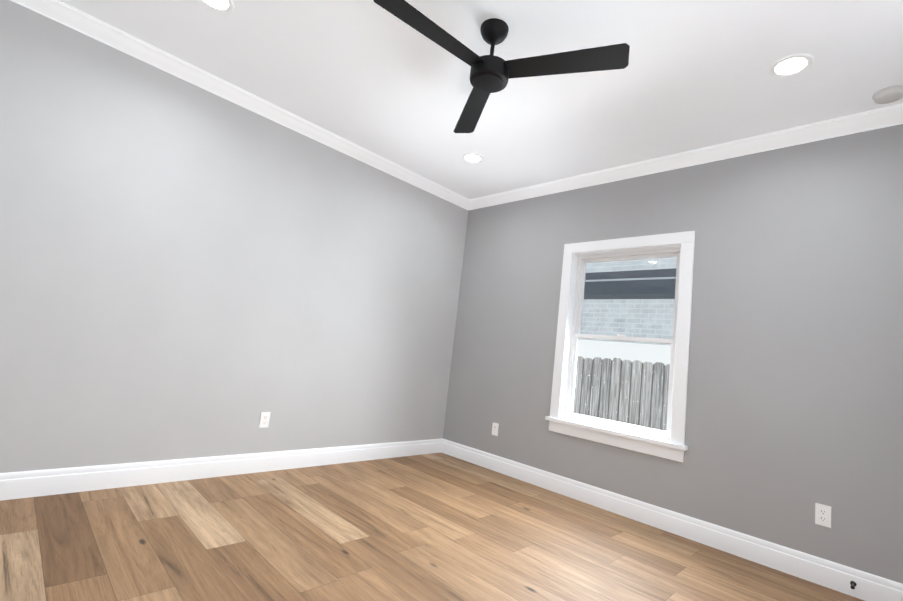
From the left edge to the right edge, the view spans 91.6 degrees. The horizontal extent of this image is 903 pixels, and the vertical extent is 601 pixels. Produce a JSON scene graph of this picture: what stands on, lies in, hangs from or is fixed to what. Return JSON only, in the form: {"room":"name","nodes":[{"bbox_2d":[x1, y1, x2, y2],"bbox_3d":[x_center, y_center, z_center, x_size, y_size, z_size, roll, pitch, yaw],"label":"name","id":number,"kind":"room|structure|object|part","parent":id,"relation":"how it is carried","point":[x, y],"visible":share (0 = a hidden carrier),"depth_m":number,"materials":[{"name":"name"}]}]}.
{"room":"empty bedroom","nodes":[
{"label":"empty bedroom","id":0,"kind":"room"},
{"bbox_2d":[0,0,468,472],"bbox_3d":[-1.550,-0.111,3.328,0.140,2.750,4.720,0,-10,45],"label":"wall","id":1,"kind":"structure","parent":0,"point":[188,270],"depth_m":2.99,"materials":[{"name":"grey paint"}]},
{"bbox_2d":[0,438,443,500],"bbox_3d":[-1.642,1.176,3.119,0.019,0.140,4.440,0,-10,45],"label":"baseboard","id":2,"kind":"structure","parent":1,"relation":"attached to","point":[34,483],"depth_m":2.96,"materials":[{"name":"white wood"}]},
{"bbox_2d":[10,0,469,209],"bbox_3d":[-1.318,-1.426,3.406,0.084,0.086,4.440,0,-10,45],"label":"crown molding","id":3,"kind":"structure","parent":1,"relation":"attached to","point":[67,15],"depth_m":3.07,"materials":[{"name":"white wood"}]},
{"bbox_2d":[259,412,270,427],"bbox_3d":[-1.422,0.909,3.349,0.007,0.115,0.070,0,-10,45],"label":"electrical outlet","id":4,"kind":"object","parent":1,"relation":"attached to","point":[264,419],"visible":1,"depth_m":3.35,"materials":[{"name":"white plastic"}]},
{"bbox_2d":[0,453,863,600],"bbox_3d":[-0.328,1.300,1.780,4.050,0.120,4.720,0,-10,45],"label":"floor","id":5,"kind":"structure","parent":0,"point":[435,527],"depth_m":2.34,"materials":[{"name":"brown wood"}]},
{"bbox_2d":[60,0,902,198],"bbox_3d":[-0.001,-1.531,2.117,4.050,0.120,4.720,0,-10,45],"label":"ceiling","id":6,"kind":"structure","parent":0,"point":[372,76],"depth_m":2.61,"materials":[{"name":"white paint"}]},
{"bbox_2d":[199,0,233,12],"bbox_3d":[-1.250,-1.589,2.316,0.192,0.011,0.192,0,-10,45],"label":"recessed light","id":7,"kind":"object","parent":6,"relation":"in","point":[221,6],"visible":1,"depth_m":2.36,"materials":[{"name":"white plastic"}]},
{"bbox_2d":[462,153,483,162],"bbox_3d":[0.185,-1.243,3.839,0.192,0.011,0.192,0,-10,45],"label":"recessed light","id":8,"kind":"object","parent":6,"relation":"in","point":[472,158],"visible":1,"depth_m":3.83,"materials":[{"name":"white plastic"}]},
{"bbox_2d":[373,0,629,132],"bbox_3d":[0.141,-1.286,2.180,1.206,0.316,1.101,0,-10,45],"label":"ceiling fan","id":9,"kind":"object","parent":6,"relation":"hanging from","point":[491,73],"visible":1,"depth_m":2.17,"materials":[{"name":"black metal"}]},
{"bbox_2d":[768,54,813,77],"bbox_3d":[1.792,-1.237,2.321,0.192,0.011,0.192,0,-10,45],"label":"recessed light","id":10,"kind":"object","parent":6,"relation":"in","point":[790,65],"visible":1,"depth_m":2.32,"materials":[{"name":"white plastic"}]},
{"bbox_2d":[872,85,902,103],"bbox_3d":[2.428,-1.133,2.435,0.140,0.038,0.140,0,-10,45],"label":"smoke detector","id":11,"kind":"object","parent":6,"relation":"attached to","point":[890,94],"visible":1,"depth_m":2.41,"materials":[{"name":"white plastic"}]},
{"bbox_2d":[443,124,902,583],"bbox_3d":[1.431,0.259,3.548,3.770,2.750,0.140,0,-10,45],"label":"wall","id":12,"kind":"structure","parent":0,"point":[794,409],"depth_m":2.90,"materials":[{"name":"grey paint"}]},
{"bbox_2d":[492,422,498,435],"bbox_3d":[0.419,1.236,4.223,0.070,0.115,0.007,0,-10,45],"label":"electrical outlet","id":13,"kind":"object","parent":12,"relation":"attached to","point":[495,429],"visible":1,"depth_m":4.22,"materials":[{"name":"white plastic"}]},
{"bbox_2d":[545,231,694,462],"bbox_3d":[1.359,0.316,3.568,1.124,1.663,0.192,0,-10,45],"label":"window","id":14,"kind":"structure","parent":12,"relation":"in","point":[629,342],"depth_m":3.53,"materials":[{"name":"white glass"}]},
{"bbox_3d":[1.401,0.320,3.610,0.890,1.462,0.074,0,-10,45],"label":"window sash","id":15,"kind":"part","parent":14,"relation":"part of","materials":[{"name":"clear glass"}]},
{"bbox_2d":[440,439,902,600],"bbox_3d":[1.237,1.533,3.329,3.740,0.140,0.019,0,-10,45],"label":"baseboard","id":16,"kind":"structure","parent":12,"relation":"attached to","point":[781,558],"depth_m":2.89,"materials":[{"name":"white wood"}]},
{"bbox_2d":[850,581,856,588],"bbox_3d":[2.150,1.527,2.354,0.026,0.026,0.078,0,-10,45],"label":"doorstop","id":17,"kind":"object","parent":16,"relation":"attached to","point":[853,583],"visible":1,"depth_m":2.37,"materials":[{"name":"black"}]},
{"bbox_2d":[470,103,902,209],"bbox_3d":[1.497,-1.073,3.633,3.570,0.086,0.084,0,-10,45],"label":"crown molding","id":18,"kind":"structure","parent":12,"relation":"attached to","point":[888,116],"depth_m":3.18,"materials":[{"name":"white wood"}]},
{"bbox_2d":[815,503,830,527],"bbox_3d":[2.130,1.231,2.518,0.070,0.115,0.007,0,-10,45],"label":"electrical outlet","id":19,"kind":"object","parent":12,"relation":"attached to","point":[822,515],"visible":1,"depth_m":2.52,"materials":[{"name":"white plastic"}]},
{"bbox_3d":[2.903,2.587,4.856,12.000,0.100,4.500,0,-10,45],"label":"ground","id":20,"kind":"structure","parent":0,"visible":0},
{"bbox_2d":[573,356,669,430],"bbox_3d":[2.322,1.516,4.366,8.273,1.765,0.056,0,-10,45],"label":"fence","id":21,"kind":"object","parent":20,"relation":"on","point":[600,367],"depth_m":4.87,"materials":[{"name":"grey wood"}]},
{"bbox_2d":[579,257,676,428],"bbox_3d":[3.715,0.827,5.675,12.000,3.750,0.200,0,-10,45],"label":"brick house","id":22,"kind":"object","parent":20,"relation":"on","point":[625,317],"depth_m":6.69,"materials":[{"name":"white brick"}]},
{"bbox_2d":[577,340,670,365],"bbox_3d":[3.620,0.870,5.580,12.000,0.480,0.050,0,-10,45],"label":"band","id":23,"kind":"object","parent":22,"relation":"attached to","point":[619,353],"depth_m":6.58,"materials":[{"name":"white"}]},
{"bbox_2d":[585,268,675,281],"bbox_3d":[4.363,-0.665,6.330,12.000,1.295,2.430,0,-10,45],"label":"roof","id":24,"kind":"structure","parent":22,"relation":"on","point":[622,275],"depth_m":6.51,"materials":[{"name":"black"}]},
{"bbox_2d":[584,279,675,298],"bbox_3d":[3.599,-0.158,5.562,12.000,0.200,0.440,0,-10,45],"label":"fascia","id":25,"kind":"object","parent":24,"relation":"attached to","point":[644,289],"depth_m":6.33,"materials":[{"name":"black"}]},
{"bbox_2d":[585,277,675,281],"bbox_3d":[3.468,-0.303,5.431,12.000,0.025,0.055,0,-10,45],"label":"drip","id":26,"kind":"object","parent":25,"relation":"attached to","point":[631,279],"depth_m":6.27,"materials":[{"name":"white"}]}
]}

